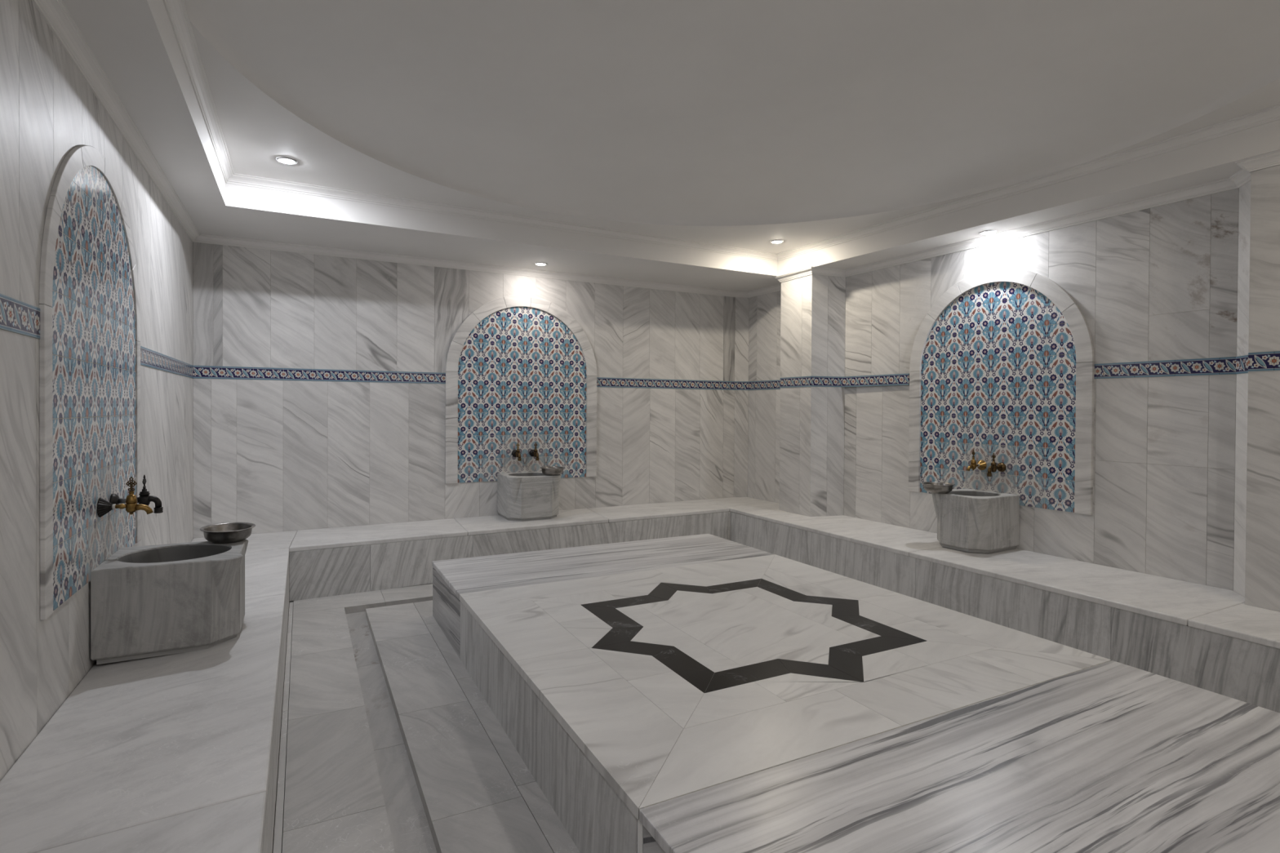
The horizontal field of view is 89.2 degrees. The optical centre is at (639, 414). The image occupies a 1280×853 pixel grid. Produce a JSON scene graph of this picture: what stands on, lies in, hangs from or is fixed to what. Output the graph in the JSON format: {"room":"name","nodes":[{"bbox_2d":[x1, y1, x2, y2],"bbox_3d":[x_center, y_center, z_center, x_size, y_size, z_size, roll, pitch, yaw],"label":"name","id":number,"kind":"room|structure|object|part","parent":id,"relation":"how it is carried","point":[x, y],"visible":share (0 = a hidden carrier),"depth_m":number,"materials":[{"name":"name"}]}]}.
{"room":"spa","nodes":[
{"label":"spa","id":0,"kind":"room"},
{"bbox_2d":[0,0,193,781],"bbox_3d":[-1.793,0.054,1.746,0.163,2.690,6.970,0,1,-27],"label":"wall","id":1,"kind":"structure","parent":0,"point":[48,109],"depth_m":1.98,"materials":[{"name":"stone"}]},
{"bbox_2d":[39,144,141,620],"bbox_3d":[-2.116,-0.198,2.553,0.014,1.635,1.316,0,1,-27],"label":"tiled niche","id":2,"kind":"object","parent":1,"relation":"attached to","point":[90,339],"visible":0.98,"depth_m":2.36,"materials":[{"name":"tile"}]},
{"bbox_2d":[97,476,153,517],"bbox_3d":[-2.025,0.323,2.564,0.170,0.155,0.076,0,1,-27],"label":"water tap","id":3,"kind":"object","parent":2,"relation":"attached to","point":[104,507],"visible":1,"depth_m":2.56,"materials":[{"name":"metal"}]},
{"bbox_3d":[-2.012,0.277,2.570,0.035,0.062,0.011,0,1,-27],"label":"handle","id":4,"kind":"part","parent":3,"relation":"part of","materials":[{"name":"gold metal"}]},
{"bbox_3d":[-1.977,0.379,2.590,0.060,0.043,0.025,0,1,-27],"label":"spout","id":5,"kind":"part","parent":3,"relation":"part of","materials":[{"name":"gold metal"}]},
{"bbox_2d":[109,475,163,513],"bbox_3d":[-2.107,0.337,2.724,0.173,0.164,0.066,0,1,-27],"label":"water tap","id":6,"kind":"object","parent":2,"relation":"attached to","point":[144,498],"visible":0.95,"depth_m":2.73,"materials":[{"name":"metal"}]},
{"bbox_3d":[-2.086,0.286,2.734,0.011,0.062,0.035,0,1,-21],"label":"handle","id":7,"kind":"part","parent":6,"relation":"part of","materials":[{"name":"metal"}]},
{"bbox_3d":[-2.057,0.370,2.751,0.053,0.050,0.027,0,1,-27],"label":"spout","id":8,"kind":"part","parent":6,"relation":"part of","materials":[{"name":"metal"}]},
{"bbox_2d":[271,583,580,852],"bbox_3d":[0.550,1.376,2.951,5.700,0.150,7.100,0,1,-27],"label":"floor","id":9,"kind":"structure","parent":0,"point":[388,744],"depth_m":2.55,"materials":[{"name":"stone"}]},
{"bbox_2d":[0,530,297,852],"bbox_3d":[-1.431,1.117,1.947,0.672,0.363,6.648,0,1,-27],"label":"bench","id":10,"kind":"object","parent":9,"relation":"on","point":[179,753],"visible":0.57,"depth_m":1.84,"materials":[{"name":"stone"}]},
{"bbox_2d":[90,539,248,664],"bbox_3d":[-1.942,0.762,2.736,0.481,0.360,0.475,0,1,-27],"label":"basin","id":11,"kind":"object","parent":10,"relation":"on","point":[148,601],"visible":0.99,"depth_m":2.55,"materials":[{"name":"white stone"}]},
{"bbox_2d":[200,522,255,543],"bbox_3d":[-1.883,0.547,2.970,0.216,0.070,0.215,0,1,-17],"label":"metal bowl","id":12,"kind":"object","parent":11,"relation":"on","point":[226,532],"visible":1,"depth_m":2.94,"materials":[{"name":"silver metal"}]},
{"bbox_2d":[288,499,730,601],"bbox_3d":[-0.857,1.080,5.593,3.798,0.377,0.705,0,1,-27],"label":"bench","id":13,"kind":"object","parent":9,"relation":"on","point":[345,560],"visible":0.89,"depth_m":5.05,"materials":[{"name":"stone"}]},
{"bbox_2d":[497,471,560,521],"bbox_3d":[-0.966,0.713,5.687,0.480,0.374,0.418,0,1,-27],"label":"basin","id":14,"kind":"object","parent":13,"relation":"on","point":[522,496],"visible":0.98,"depth_m":5.52,"materials":[{"name":"white stone"}]},
{"bbox_2d":[540,466,564,475],"bbox_3d":[-0.759,0.495,5.635,0.216,0.064,0.216,1,1,40],"label":"metal bowl","id":15,"kind":"object","parent":14,"relation":"on","point":[550,470],"visible":1,"depth_m":5.57,"materials":[{"name":"silver metal"}]},
{"bbox_2d":[431,533,1279,852],"bbox_3d":[0.456,1.127,2.976,2.095,0.345,3.687,0,1,-27],"label":"platform","id":16,"kind":"object","parent":9,"relation":"on","point":[704,693],"visible":1,"depth_m":2.08,"materials":[{"name":"stone"}]},
{"bbox_2d":[705,497,1279,713],"bbox_3d":[2.463,1.113,3.970,0.804,0.379,6.648,0,1,-27],"label":"bench","id":17,"kind":"object","parent":9,"relation":"on","point":[1206,637],"visible":0.79,"depth_m":3.63,"materials":[{"name":"stone"}]},
{"bbox_2d":[931,488,1019,553],"bbox_3d":[2.326,0.740,4.540,0.430,0.374,0.422,0,1,-29],"label":"basin","id":18,"kind":"object","parent":17,"relation":"on","point":[969,520],"visible":0.97,"depth_m":4.39,"materials":[{"name":"white stone"}]},
{"bbox_2d":[921,481,955,493],"bbox_3d":[2.094,0.519,4.563,0.216,0.064,0.216,1,1,40],"label":"metal bowl","id":19,"kind":"object","parent":18,"relation":"on","point":[936,487],"visible":1,"depth_m":4.50,"materials":[{"name":"silver metal"}]},
{"bbox_2d":[192,241,749,584],"bbox_3d":[-1.087,0.019,5.917,5.263,2.690,0.218,0,1,-27],"label":"wall","id":20,"kind":"structure","parent":0,"point":[319,380],"depth_m":5.36,"materials":[{"name":"stone"}]},
{"bbox_2d":[444,294,596,484],"bbox_3d":[-1.037,-0.238,5.870,1.402,1.666,0.021,0,1,-27],"label":"tiled niche","id":21,"kind":"object","parent":20,"relation":"attached to","point":[517,369],"visible":0.99,"depth_m":5.85,"materials":[{"name":"tile"}]},
{"bbox_2d":[511,441,521,461],"bbox_3d":[-1.087,0.328,5.770,0.066,0.164,0.148,0,1,-27],"label":"water tap","id":22,"kind":"object","parent":21,"relation":"attached to","point":[515,453],"visible":1,"depth_m":5.75,"materials":[{"name":"metal"}]},
{"bbox_2d":[529,441,539,460],"bbox_3d":[-0.941,0.330,5.846,0.066,0.164,0.148,0,1,-27],"label":"water tap","id":23,"kind":"object","parent":21,"relation":"attached to","point":[532,452],"visible":1,"depth_m":5.83,"materials":[{"name":"metal"}]},
{"bbox_2d":[62,0,1279,291],"bbox_3d":[0.560,-1.444,2.950,5.148,0.349,6.670,0,1,-27],"label":"ceiling","id":24,"kind":"structure","parent":0,"point":[745,124],"depth_m":3.33,"materials":[{"name":"white paint"}]},
{"bbox_2d":[275,156,297,164],"bbox_3d":[-2.071,-1.484,3.808,0.118,0.015,0.118,0,1,-27],"label":"recessed light","id":25,"kind":"object","parent":24,"relation":"in","point":[284,160],"visible":1,"depth_m":3.79,"materials":[{"name":"silver metal"}]},
{"bbox_2d":[533,262,547,266],"bbox_3d":[-0.859,-1.299,5.624,0.118,0.015,0.118,0,1,-27],"label":"recessed light","id":26,"kind":"object","parent":24,"relation":"in","point":[541,264],"visible":1,"depth_m":5.60,"materials":[{"name":"silver metal"}]},
{"bbox_2d":[162,0,1279,261],"bbox_3d":[0.537,-1.438,2.966,4.539,0.057,4.842,0,1,-27],"label":"trim","id":27,"kind":"structure","parent":24,"relation":"attached to","point":[176,10],"depth_m":4.14,"materials":[{"name":"white paint"}]},
{"bbox_2d":[769,240,783,243],"bbox_3d":[1.178,-1.482,5.587,0.118,0.015,0.118,0,1,-27],"label":"recessed light","id":28,"kind":"object","parent":24,"relation":"in","point":[772,241],"visible":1,"depth_m":5.57,"materials":[{"name":"silver metal"}]},
{"bbox_2d":[978,230,997,235],"bbox_3d":[2.437,-1.270,4.547,0.118,0.015,0.118,0,1,-27],"label":"recessed light","id":29,"kind":"object","parent":24,"relation":"in","point":[986,232],"visible":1,"depth_m":4.53,"materials":[{"name":"silver metal"}]},
{"bbox_2d":[747,164,1279,612],"bbox_3d":[2.749,0.058,4.045,0.506,2.690,6.861,0,1,-29],"label":"wall","id":30,"kind":"structure","parent":0,"point":[1179,302],"depth_m":3.92,"materials":[{"name":"stone"}]},
{"bbox_2d":[31,0,1279,297],"bbox_3d":[0.559,-1.242,2.952,5.136,0.056,6.658,0,1,-27],"label":"trim","id":31,"kind":"structure","parent":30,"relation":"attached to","point":[55,14],"depth_m":4.12,"materials":[{"name":"white paint"}]},
{"bbox_2d":[908,267,1094,515],"bbox_3d":[2.506,-0.205,4.647,0.025,1.661,1.344,0,1,-29],"label":"tiled niche","id":32,"kind":"object","parent":30,"relation":"attached to","point":[998,366],"visible":0.99,"depth_m":4.54,"materials":[{"name":"tile"}]},
{"bbox_2d":[966,449,986,471],"bbox_3d":[2.403,0.330,4.664,0.170,0.155,0.076,0,1,-29],"label":"water tap","id":33,"kind":"object","parent":32,"relation":"attached to","point":[981,464],"visible":1,"depth_m":4.66,"materials":[{"name":"gold metal"}]},
{"bbox_3d":[2.355,0.385,4.638,0.060,0.043,0.025,0,1,-29],"label":"spout","id":34,"kind":"part","parent":33,"relation":"part of","materials":[{"name":"gold metal"}]},
{"bbox_2d":[986,452,1005,476],"bbox_3d":[2.480,0.350,4.538,0.158,0.164,0.066,0,1,-29],"label":"water tap","id":35,"kind":"object","parent":32,"relation":"attached to","point":[1001,467],"visible":1,"depth_m":4.52,"materials":[{"name":"gold metal"}]},
{"bbox_3d":[2.438,0.383,4.514,0.053,0.050,0.027,0,1,-29],"label":"spout","id":36,"kind":"part","parent":35,"relation":"part of","materials":[{"name":"gold metal"}]}
]}

